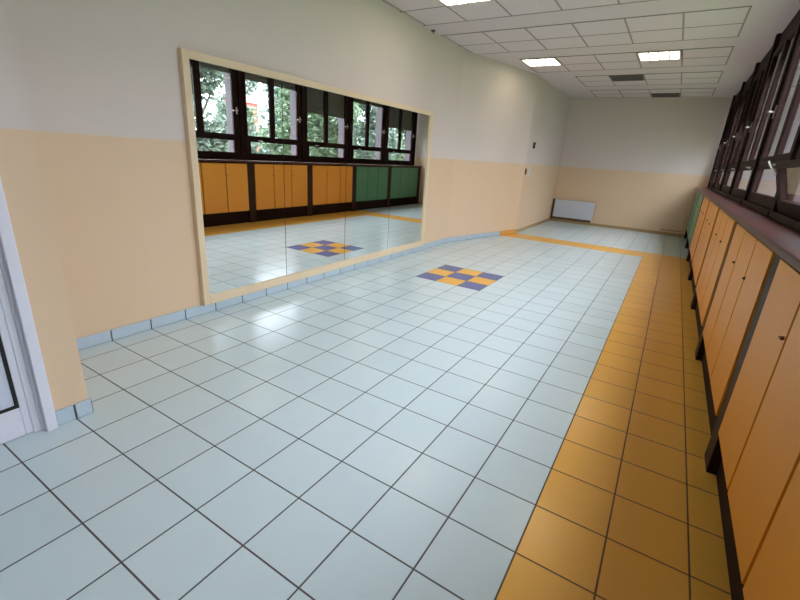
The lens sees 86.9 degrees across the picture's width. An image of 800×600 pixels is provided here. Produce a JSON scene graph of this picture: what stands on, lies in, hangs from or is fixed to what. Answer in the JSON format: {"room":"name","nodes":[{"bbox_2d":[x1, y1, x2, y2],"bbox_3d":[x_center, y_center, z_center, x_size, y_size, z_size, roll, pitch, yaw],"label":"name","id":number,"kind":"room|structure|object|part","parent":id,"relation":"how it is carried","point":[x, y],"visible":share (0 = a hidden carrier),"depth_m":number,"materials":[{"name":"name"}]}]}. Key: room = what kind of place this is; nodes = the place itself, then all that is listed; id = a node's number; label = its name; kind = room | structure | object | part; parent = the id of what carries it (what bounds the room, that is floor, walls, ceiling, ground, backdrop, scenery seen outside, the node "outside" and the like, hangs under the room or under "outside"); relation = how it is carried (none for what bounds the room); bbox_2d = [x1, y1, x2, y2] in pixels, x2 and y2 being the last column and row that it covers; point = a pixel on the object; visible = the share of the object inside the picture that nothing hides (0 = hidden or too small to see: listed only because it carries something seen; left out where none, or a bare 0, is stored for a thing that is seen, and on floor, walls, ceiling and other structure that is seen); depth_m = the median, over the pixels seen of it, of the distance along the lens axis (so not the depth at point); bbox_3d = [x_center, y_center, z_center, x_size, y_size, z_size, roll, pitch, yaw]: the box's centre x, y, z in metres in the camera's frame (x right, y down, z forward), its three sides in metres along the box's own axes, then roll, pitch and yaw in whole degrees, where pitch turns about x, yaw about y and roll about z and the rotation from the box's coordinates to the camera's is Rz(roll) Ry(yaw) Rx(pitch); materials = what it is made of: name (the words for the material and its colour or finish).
{"room":"school corridor","nodes":[
{"label":"school corridor","id":0,"kind":"room"},
{"bbox_2d":[0,0,87,410],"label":"wall","id":1,"kind":"structure","parent":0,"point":[21,175],"depth_m":2.00,"materials":[{"name":"beige paint"}]},
{"bbox_2d":[0,178,58,444],"bbox_3d":[-2.152,-0.214,1.440,0.218,2.172,1.242,15,22,29],"label":"door","id":2,"kind":"structure","parent":1,"relation":"attached to","point":[26,403],"depth_m":2.06,"materials":[{"name":"white plastic"}]},
{"bbox_3d":[-2.159,0.269,1.620,0.027,0.777,0.921,15,22,29],"label":"panel","id":3,"kind":"part","parent":2,"relation":"part of","materials":[{"name":"clear glass"}]},
{"bbox_2d":[55,398,92,425],"bbox_3d":[-1.785,0.613,2.317,0.014,0.090,0.174,15,22,29],"label":"baseboard","id":4,"kind":"structure","parent":1,"relation":"attached to","point":[69,413],"depth_m":2.31,"materials":[{"name":"blue tile"}]},
{"bbox_2d":[8,0,464,338],"bbox_3d":[-0.820,-1.840,4.887,0.174,3.195,6.408,15,22,29],"label":"wall","id":5,"kind":"structure","parent":0,"point":[101,78],"depth_m":3.21,"materials":[{"name":"beige paint"}]},
{"bbox_2d":[76,238,446,350],"bbox_3d":[-0.811,-0.363,5.376,0.014,0.090,6.318,15,22,29],"label":"baseboard","id":6,"kind":"structure","parent":5,"relation":"attached to","point":[120,332],"depth_m":3.88,"materials":[{"name":"blue tile"}]},
{"bbox_2d":[177,48,433,305],"bbox_3d":[-0.644,-1.412,5.152,0.051,2.058,4.053,15,22,29],"label":"wall mirror","id":7,"kind":"object","parent":5,"relation":"attached to","point":[292,178],"visible":1,"depth_m":4.37,"materials":[{"name":"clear mirror"}]},
{"bbox_3d":[-1.441,-1.063,3.935,0.015,1.926,0.941,15,22,29],"label":"mirror panel","id":8,"kind":"part","parent":7,"relation":"part of","materials":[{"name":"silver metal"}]},
{"bbox_3d":[-0.925,-1.296,4.720,0.015,1.926,0.980,15,22,29],"label":"mirror panel","id":9,"kind":"part","parent":7,"relation":"part of","materials":[{"name":"silver metal"}]},
{"bbox_3d":[-0.399,-1.534,5.520,0.015,1.926,0.980,15,22,29],"label":"mirror panel","id":10,"kind":"part","parent":7,"relation":"part of","materials":[{"name":"silver metal"}]},
{"bbox_3d":[0.131,-1.774,6.325,0.015,1.926,0.992,15,22,29],"label":"mirror panel","id":11,"kind":"part","parent":7,"relation":"part of","materials":[{"name":"silver metal"}]},
{"bbox_2d":[0,220,731,599],"bbox_3d":[1.495,-0.027,5.153,4.500,0.120,15.600,15,22,29],"label":"floor","id":12,"kind":"structure","parent":0,"point":[522,415],"depth_m":2.25,"materials":[{"name":"blue tile"}]},
{"bbox_2d":[684,190,699,240],"bbox_3d":[6.743,-1.889,9.617,0.232,1.176,1.776,15,22,29],"label":"base cabinet","id":13,"kind":"object","parent":12,"relation":"on","point":[697,192],"visible":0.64,"depth_m":9.51,"materials":[{"name":"green laminate"}]},
{"bbox_3d":[6.906,-2.122,9.979,0.024,0.906,0.508,15,22,29],"label":"door","id":14,"kind":"part","parent":13,"relation":"part of","materials":[{"name":"green laminate"}]},
{"bbox_3d":[6.623,-1.994,9.549,0.024,0.906,0.508,15,22,29],"label":"door","id":15,"kind":"part","parent":13,"relation":"part of","materials":[{"name":"green laminate"}]},
{"bbox_3d":[6.341,-1.867,9.120,0.024,0.906,0.508,15,22,29],"label":"door","id":16,"kind":"part","parent":13,"relation":"part of","materials":[{"name":"green laminate"}]},
{"bbox_2d":[696,187,799,271],"bbox_3d":[3.655,-1.057,4.684,0.252,0.036,13.494,15,22,29],"label":"countertop","id":17,"kind":"structure","parent":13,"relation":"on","point":[784,240],"depth_m":2.47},
{"bbox_2d":[685,193,703,250],"bbox_3d":[5.824,-1.474,8.220,0.232,1.176,1.668,15,22,29],"label":"base cabinet","id":18,"kind":"object","parent":12,"relation":"on","point":[701,196],"visible":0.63,"depth_m":8.09,"materials":[{"name":"green laminate"}]},
{"bbox_3d":[5.976,-1.702,8.566,0.024,0.906,0.478,15,22,29],"label":"door","id":19,"kind":"part","parent":18,"relation":"part of","materials":[{"name":"green laminate"}]},
{"bbox_3d":[5.710,-1.582,8.161,0.024,0.906,0.478,15,22,29],"label":"door","id":20,"kind":"part","parent":18,"relation":"part of","materials":[{"name":"green laminate"}]},
{"bbox_3d":[5.443,-1.461,7.755,0.024,0.906,0.478,15,22,29],"label":"door","id":21,"kind":"part","parent":18,"relation":"part of","materials":[{"name":"green laminate"}]},
{"bbox_2d":[686,196,709,267],"bbox_3d":[4.935,-1.072,6.868,0.232,1.176,1.668,15,22,29],"label":"base cabinet","id":22,"kind":"object","parent":12,"relation":"on","point":[706,201],"visible":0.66,"depth_m":6.73,"materials":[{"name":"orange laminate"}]},
{"bbox_3d":[5.344,-1.250,7.471,0.210,1.176,0.168,15,22,29],"label":"post","id":23,"kind":"part","parent":22,"relation":"part of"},
{"bbox_3d":[5.087,-1.300,7.213,0.024,0.906,0.478,15,22,29],"label":"door","id":24,"kind":"part","parent":22,"relation":"part of","materials":[{"name":"yellow laminate"}]},
{"bbox_3d":[4.820,-1.180,6.808,0.024,0.906,0.478,15,22,29],"label":"door","id":25,"kind":"part","parent":22,"relation":"part of","materials":[{"name":"yellow laminate"}]},
{"bbox_3d":[4.553,-1.059,6.403,0.024,0.906,0.478,15,22,29],"label":"door","id":26,"kind":"part","parent":22,"relation":"part of","materials":[{"name":"yellow laminate"}]},
{"bbox_2d":[688,201,718,294],"bbox_3d":[4.045,-0.670,5.516,0.232,1.176,1.668,15,22,29],"label":"base cabinet","id":27,"kind":"object","parent":12,"relation":"on","point":[711,215],"visible":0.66,"depth_m":5.38,"materials":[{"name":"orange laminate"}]},
{"bbox_3d":[4.454,-0.849,6.119,0.210,1.176,0.168,15,22,29],"label":"post","id":28,"kind":"part","parent":27,"relation":"part of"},
{"bbox_3d":[4.197,-0.898,5.861,0.024,0.906,0.478,15,22,29],"label":"door","id":29,"kind":"part","parent":27,"relation":"part of","materials":[{"name":"yellow laminate"}]},
{"bbox_3d":[3.930,-0.778,5.456,0.024,0.906,0.478,15,22,29],"label":"door","id":30,"kind":"part","parent":27,"relation":"part of","materials":[{"name":"yellow laminate"}]},
{"bbox_3d":[3.663,-0.657,5.050,0.024,0.906,0.478,15,22,29],"label":"door","id":31,"kind":"part","parent":27,"relation":"part of","materials":[{"name":"yellow laminate"}]},
{"bbox_2d":[690,208,735,337],"bbox_3d":[3.155,-0.269,4.163,0.232,1.176,1.668,15,22,29],"label":"base cabinet","id":32,"kind":"object","parent":12,"relation":"on","point":[724,225],"visible":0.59,"depth_m":4.00,"materials":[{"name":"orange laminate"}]},
{"bbox_3d":[3.564,-0.447,4.766,0.210,1.176,0.168,15,22,29],"label":"post","id":33,"kind":"part","parent":32,"relation":"part of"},
{"bbox_3d":[3.307,-0.497,4.508,0.024,0.906,0.478,15,22,29],"label":"door","id":34,"kind":"part","parent":32,"relation":"part of","materials":[{"name":"yellow laminate"}]},
{"bbox_3d":[3.040,-0.376,4.103,0.024,0.906,0.478,15,22,29],"label":"door","id":35,"kind":"part","parent":32,"relation":"part of","materials":[{"name":"yellow laminate"}]},
{"bbox_3d":[2.774,-0.256,3.698,0.024,0.906,0.478,15,22,29],"label":"door","id":36,"kind":"part","parent":32,"relation":"part of","materials":[{"name":"yellow laminate"}]},
{"bbox_2d":[695,222,775,434],"bbox_3d":[2.265,0.133,2.811,0.232,1.176,1.668,15,22,29],"label":"base cabinet","id":37,"kind":"object","parent":12,"relation":"on","point":[747,263],"visible":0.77,"depth_m":2.58,"materials":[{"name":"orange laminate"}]},
{"bbox_3d":[2.675,-0.045,3.414,0.210,1.176,0.168,15,22,29],"label":"post","id":38,"kind":"part","parent":37,"relation":"part of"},
{"bbox_3d":[2.417,-0.095,3.156,0.024,0.906,0.478,15,22,29],"label":"door","id":39,"kind":"part","parent":37,"relation":"part of","materials":[{"name":"yellow laminate"}]},
{"bbox_3d":[2.151,0.026,2.751,0.024,0.906,0.478,15,22,29],"label":"door","id":40,"kind":"part","parent":37,"relation":"part of","materials":[{"name":"yellow laminate"}]},
{"bbox_3d":[1.884,0.146,2.345,0.024,0.906,0.478,15,22,29],"label":"door","id":41,"kind":"part","parent":37,"relation":"part of","materials":[{"name":"yellow laminate"}]},
{"bbox_2d":[704,254,799,599],"bbox_3d":[1.376,0.535,1.458,0.232,1.176,1.668,15,22,29],"label":"base cabinet","id":42,"kind":"object","parent":12,"relation":"on","point":[753,449],"visible":0.91,"depth_m":1.51,"materials":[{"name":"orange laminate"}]},
{"bbox_3d":[1.785,0.357,2.061,0.210,1.176,0.168,15,22,29],"label":"post","id":43,"kind":"part","parent":42,"relation":"part of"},
{"bbox_3d":[1.528,0.307,1.804,0.024,0.906,0.478,15,22,29],"label":"door","id":44,"kind":"part","parent":42,"relation":"part of","materials":[{"name":"yellow laminate"}]},
{"bbox_3d":[1.261,0.427,1.398,0.024,0.906,0.478,15,22,29],"label":"door","id":45,"kind":"part","parent":42,"relation":"part of","materials":[{"name":"yellow laminate"}]},
{"bbox_3d":[0.994,0.548,0.993,0.024,0.906,0.478,15,22,29],"label":"door","id":46,"kind":"part","parent":42,"relation":"part of","materials":[{"name":"yellow laminate"}]},
{"bbox_2d":[446,50,538,237],"bbox_3d":[1.758,-2.824,8.273,2.428,3.195,0.168,-14,25,-41],"label":"wall","id":47,"kind":"structure","parent":0,"point":[496,105],"depth_m":8.09,"materials":[{"name":"beige paint"}]},
{"bbox_2d":[447,229,515,241],"bbox_3d":[1.738,-1.336,8.728,2.384,0.090,0.014,-14,25,-42],"label":"baseboard","id":48,"kind":"structure","parent":47,"relation":"attached to","point":[474,236],"depth_m":8.63,"materials":[{"name":"blue tile"}]},
{"bbox_2d":[516,76,570,229],"bbox_3d":[3.496,-3.431,10.392,0.165,3.195,3.270,15,22,29],"label":"wall","id":49,"kind":"structure","parent":0,"point":[551,106],"depth_m":10.08,"materials":[{"name":"beige paint"}]},
{"bbox_2d":[515,218,549,232],"bbox_3d":[3.467,-1.937,10.855,0.014,0.072,3.270,15,22,29],"label":"baseboard","id":50,"kind":"structure","parent":49,"relation":"attached to","point":[548,219],"depth_m":10.57,"materials":[{"name":"beige wood"}]},
{"bbox_2d":[380,0,799,98],"bbox_3d":[1.639,-3.152,4.112,4.500,0.096,15.930,15,22,29],"label":"ceiling","id":51,"kind":"structure","parent":0,"point":[721,43],"depth_m":5.76,"materials":[{"name":"white tile"}]},
{"bbox_2d":[438,0,493,6],"bbox_3d":[0.640,-3.330,4.605,0.583,0.018,0.582,15,22,29],"label":"recessed light","id":52,"kind":"object","parent":51,"relation":"in","point":[447,3],"visible":1,"depth_m":4.82,"materials":[{"name":"white plastic"}]},
{"bbox_2d":[441,0,454,4],"bbox_3d":[0.469,-3.379,4.703,0.117,0.010,0.540,15,22,29],"label":"diffuser","id":53,"kind":"object","parent":52,"relation":"attached to","point":[445,2],"depth_m":4.86,"materials":[{"name":"white plastic"}]},
{"bbox_2d":[454,0,466,3],"bbox_3d":[0.583,-3.349,4.637,0.117,0.010,0.540,15,22,29],"label":"diffuser","id":54,"kind":"object","parent":52,"relation":"attached to","point":[455,1],"depth_m":4.81,"materials":[{"name":"white plastic"}]},
{"bbox_2d":[520,58,561,66],"bbox_3d":[2.476,-4.160,7.396,0.583,0.018,0.567,15,22,29],"label":"recessed light","id":55,"kind":"object","parent":51,"relation":"in","point":[539,61],"visible":1,"depth_m":7.38,"materials":[{"name":"white plastic"}]},
{"bbox_2d":[523,60,535,65],"bbox_3d":[2.305,-4.208,7.494,0.117,0.010,0.525,15,22,29],"label":"diffuser","id":56,"kind":"object","parent":55,"relation":"attached to","point":[528,62],"depth_m":7.47,"materials":[{"name":"white plastic"}]},
{"bbox_2d":[531,59,543,65],"bbox_3d":[2.419,-4.178,7.428,0.117,0.010,0.525,15,22,29],"label":"diffuser","id":57,"kind":"object","parent":55,"relation":"attached to","point":[537,62],"depth_m":7.42,"materials":[{"name":"white plastic"}]},
{"bbox_2d":[538,59,550,64],"bbox_3d":[2.534,-4.148,7.362,0.117,0.010,0.525,15,22,29],"label":"diffuser","id":58,"kind":"object","parent":55,"relation":"attached to","point":[543,61],"depth_m":7.32,"materials":[{"name":"white plastic"}]},
{"bbox_2d":[547,58,559,64],"bbox_3d":[2.648,-4.119,7.295,0.117,0.010,0.525,15,22,29],"label":"diffuser","id":59,"kind":"object","parent":55,"relation":"attached to","point":[552,61],"depth_m":7.28,"materials":[{"name":"white plastic"}]},
{"bbox_2d":[609,75,644,80],"bbox_3d":[4.407,-4.308,8.200,0.577,0.018,0.534,15,22,29],"label":"ceiling vent","id":60,"kind":"object","parent":51,"relation":"in","point":[618,77],"visible":1,"depth_m":8.20,"materials":[{"name":"metal"}]},
{"bbox_2d":[637,50,681,60],"bbox_3d":[3.998,-3.761,6.513,0.583,0.018,0.567,15,22,29],"label":"recessed light","id":61,"kind":"object","parent":51,"relation":"in","point":[659,55],"visible":1,"depth_m":6.49,"materials":[{"name":"white plastic"}]},
{"bbox_2d":[639,53,648,60],"bbox_3d":[3.827,-3.810,6.612,0.117,0.010,0.525,15,22,29],"label":"diffuser","id":62,"kind":"object","parent":61,"relation":"attached to","point":[642,56],"depth_m":6.62,"materials":[{"name":"white plastic"}]},
{"bbox_2d":[649,52,658,59],"bbox_3d":[3.941,-3.780,6.545,0.117,0.010,0.525,15,22,29],"label":"diffuser","id":63,"kind":"object","parent":61,"relation":"attached to","point":[652,55],"depth_m":6.53,"materials":[{"name":"white plastic"}]},
{"bbox_2d":[659,52,668,59],"bbox_3d":[4.055,-3.750,6.479,0.117,0.010,0.525,15,22,29],"label":"diffuser","id":64,"kind":"object","parent":61,"relation":"attached to","point":[662,55],"depth_m":6.49,"materials":[{"name":"white plastic"}]},
{"bbox_2d":[670,51,678,58],"bbox_3d":[4.169,-3.720,6.413,0.117,0.010,0.525,15,22,29],"label":"diffuser","id":65,"kind":"object","parent":61,"relation":"attached to","point":[673,54],"depth_m":6.40,"materials":[{"name":"white plastic"}]},
{"bbox_2d":[651,93,679,97],"bbox_3d":[6.124,-4.721,9.745,0.577,0.018,0.522,15,22,29],"label":"ceiling vent","id":66,"kind":"object","parent":51,"relation":"in","point":[655,94],"visible":1,"depth_m":9.70,"materials":[{"name":"metal"}]},
{"bbox_2d":[554,97,732,233],"bbox_3d":[5.992,-3.434,10.877,3.900,3.195,0.180,15,22,29],"label":"wall","id":67,"kind":"structure","parent":0,"point":[639,160],"depth_m":10.70,"materials":[{"name":"beige paint"}]},
{"bbox_2d":[550,198,594,222],"bbox_3d":[4.789,-2.464,11.778,1.116,0.599,0.096,15,22,29],"label":"radiator","id":68,"kind":"object","parent":67,"relation":"attached to","point":[581,211],"visible":1,"depth_m":11.72,"materials":[{"name":"white metal"}]},
{"bbox_2d":[551,218,684,236],"bbox_3d":[5.735,-1.963,11.363,3.351,0.072,0.014,15,22,29],"label":"baseboard","id":69,"kind":"structure","parent":67,"relation":"attached to","point":[552,219],"depth_m":11.27,"materials":[{"name":"brown wood"}]},
{"bbox_2d":[661,212,686,231],"bbox_3d":[6.874,-1.952,10.614,0.480,0.444,0.018,15,22,29],"label":"access panel","id":70,"kind":"object","parent":67,"relation":"attached to","point":[675,222],"visible":1,"depth_m":10.61,"materials":[{"name":"beige paint"}]},
{"bbox_2d":[765,103,799,202],"bbox_3d":[3.286,-1.053,3.541,0.234,3.315,15.750,15,22,29],"label":"wall","id":71,"kind":"structure","parent":0,"point":[771,189],"depth_m":4.08,"materials":[{"name":"beige paint"}]},
{"bbox_2d":[707,89,740,189],"bbox_3d":[6.925,-3.362,8.948,0.226,1.978,1.668,15,22,29],"label":"window","id":72,"kind":"structure","parent":71,"relation":"in","point":[735,97],"depth_m":9.34,"materials":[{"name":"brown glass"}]},
{"bbox_3d":[7.060,-3.526,9.162,0.006,1.248,0.654,15,22,29],"label":"glass","id":73,"kind":"part","parent":72,"relation":"part of","materials":[{"name":"clear glass"}]},
{"bbox_3d":[6.880,-3.454,8.895,0.039,1.338,1.518,15,22,29],"label":"sash","id":74,"kind":"part","parent":72,"relation":"part of","materials":[{"name":"brown wood"}]},
{"bbox_2d":[712,73,752,192],"bbox_3d":[6.035,-2.960,7.596,0.226,1.978,1.668,15,22,29],"label":"window","id":75,"kind":"structure","parent":71,"relation":"in","point":[745,85],"depth_m":7.94,"materials":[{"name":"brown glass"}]},
{"bbox_3d":[5.942,-2.255,7.809,0.006,0.237,1.293,15,22,29],"label":"glass","id":76,"kind":"part","parent":75,"relation":"part of","materials":[{"name":"clear glass"}]},
{"bbox_3d":[6.170,-3.125,7.810,0.006,1.248,0.654,15,22,29],"label":"glass","id":77,"kind":"part","parent":75,"relation":"part of","materials":[{"name":"clear glass"}]},
{"bbox_3d":[5.990,-3.052,7.543,0.039,1.338,1.518,15,22,29],"label":"sash","id":78,"kind":"part","parent":75,"relation":"part of","materials":[{"name":"brown wood"}]},
{"bbox_2d":[718,46,772,196],"bbox_3d":[5.146,-2.558,6.243,0.226,1.978,1.668,15,22,29],"label":"window","id":79,"kind":"structure","parent":71,"relation":"in","point":[760,67],"depth_m":6.54,"materials":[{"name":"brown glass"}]},
{"bbox_3d":[5.052,-1.853,6.457,0.006,0.237,1.293,15,22,29],"label":"glass","id":80,"kind":"part","parent":79,"relation":"part of","materials":[{"name":"clear glass"}]},
{"bbox_3d":[5.535,-2.757,6.897,0.075,1.974,0.096,15,22,29],"label":"post","id":81,"kind":"part","parent":79,"relation":"part of","materials":[{"name":"brown wood"}]},
{"bbox_3d":[5.280,-2.723,6.457,0.006,1.248,0.654,15,22,29],"label":"glass","id":82,"kind":"part","parent":79,"relation":"part of","materials":[{"name":"clear glass"}]},
{"bbox_3d":[5.101,-2.650,6.190,0.039,1.338,1.518,15,22,29],"label":"sash","id":83,"kind":"part","parent":79,"relation":"part of","materials":[{"name":"brown metal"}]},
{"bbox_3d":[4.885,-2.544,5.857,0.006,1.248,0.594,15,22,29],"label":"glass","id":84,"kind":"part","parent":79,"relation":"part of","materials":[{"name":"clear glass"}]},
{"bbox_2d":[727,9,799,203],"bbox_3d":[4.256,-2.156,4.891,0.226,1.978,1.668,15,22,29],"label":"window","id":85,"kind":"structure","parent":71,"relation":"in","point":[783,41],"depth_m":5.08,"materials":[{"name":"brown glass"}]},
{"bbox_3d":[4.162,-1.452,5.104,0.006,0.237,1.293,15,22,29],"label":"glass","id":86,"kind":"part","parent":85,"relation":"part of","materials":[{"name":"clear glass"}]},
{"bbox_3d":[4.646,-2.356,5.545,0.075,1.974,0.096,15,22,29],"label":"post","id":87,"kind":"part","parent":85,"relation":"part of","materials":[{"name":"brown metal"}]},
{"bbox_3d":[4.390,-2.321,5.105,0.006,1.248,0.654,15,22,29],"label":"glass","id":88,"kind":"part","parent":85,"relation":"part of","materials":[{"name":"clear glass"}]},
{"bbox_3d":[4.211,-2.248,4.838,0.039,1.338,1.518,15,22,29],"label":"sash","id":89,"kind":"part","parent":85,"relation":"part of","materials":[{"name":"brown wood"}]},
{"bbox_3d":[3.995,-2.143,4.504,0.006,1.248,0.594,15,22,29],"label":"glass","id":90,"kind":"part","parent":85,"relation":"part of","materials":[{"name":"clear glass"}]},
{"bbox_2d":[742,19,799,216],"bbox_3d":[3.366,-1.754,3.538,0.226,1.978,1.668,15,22,29],"label":"window","id":91,"kind":"structure","parent":71,"relation":"in","point":[786,102],"depth_m":3.95,"materials":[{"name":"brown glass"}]},
{"bbox_3d":[3.273,-1.050,3.752,0.006,0.237,1.293,15,22,29],"label":"glass","id":92,"kind":"part","parent":91,"relation":"part of","materials":[{"name":"clear glass"}]},
{"bbox_3d":[3.302,-1.674,3.546,0.078,1.814,1.572,15,22,29],"label":"frame","id":93,"kind":"part","parent":91,"relation":"part of","materials":[{"name":"brown wood"}]},
{"bbox_3d":[3.628,-1.839,4.120,0.062,0.120,0.130,15,22,29],"label":"handle","id":94,"kind":"part","parent":91,"relation":"part of","materials":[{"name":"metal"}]},
{"bbox_3d":[3.321,-1.846,3.485,0.039,1.338,1.518,15,22,29],"label":"sash","id":95,"kind":"part","parent":91,"relation":"part of","materials":[{"name":"brown wood"}]},
{"bbox_3d":[3.501,-1.919,3.753,0.006,1.248,0.654,15,22,29],"label":"glass","id":96,"kind":"part","parent":91,"relation":"part of","materials":[{"name":"clear glass"}]},
{"bbox_2d":[768,123,799,231],"bbox_3d":[2.442,-1.362,2.206,0.309,1.978,1.668,15,22,29],"label":"window","id":97,"kind":"structure","parent":71,"relation":"in","point":[785,211],"depth_m":2.96,"materials":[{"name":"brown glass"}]},
{"bbox_3d":[2.674,-0.948,3.032,0.077,0.093,0.013,18,23,36],"label":"stay arm","id":98,"kind":"part","parent":97,"relation":"part of","materials":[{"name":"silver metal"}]},
{"bbox_3d":[2.412,-1.272,2.193,0.078,1.814,1.572,15,22,29],"label":"frame","id":99,"kind":"part","parent":97,"relation":"part of","materials":[{"name":"brown metal"}]},
{"bbox_3d":[2.431,-1.444,2.133,0.039,1.338,1.518,15,22,29],"label":"sash","id":100,"kind":"part","parent":97,"relation":"part of","materials":[{"name":"brown wood"}]}
]}

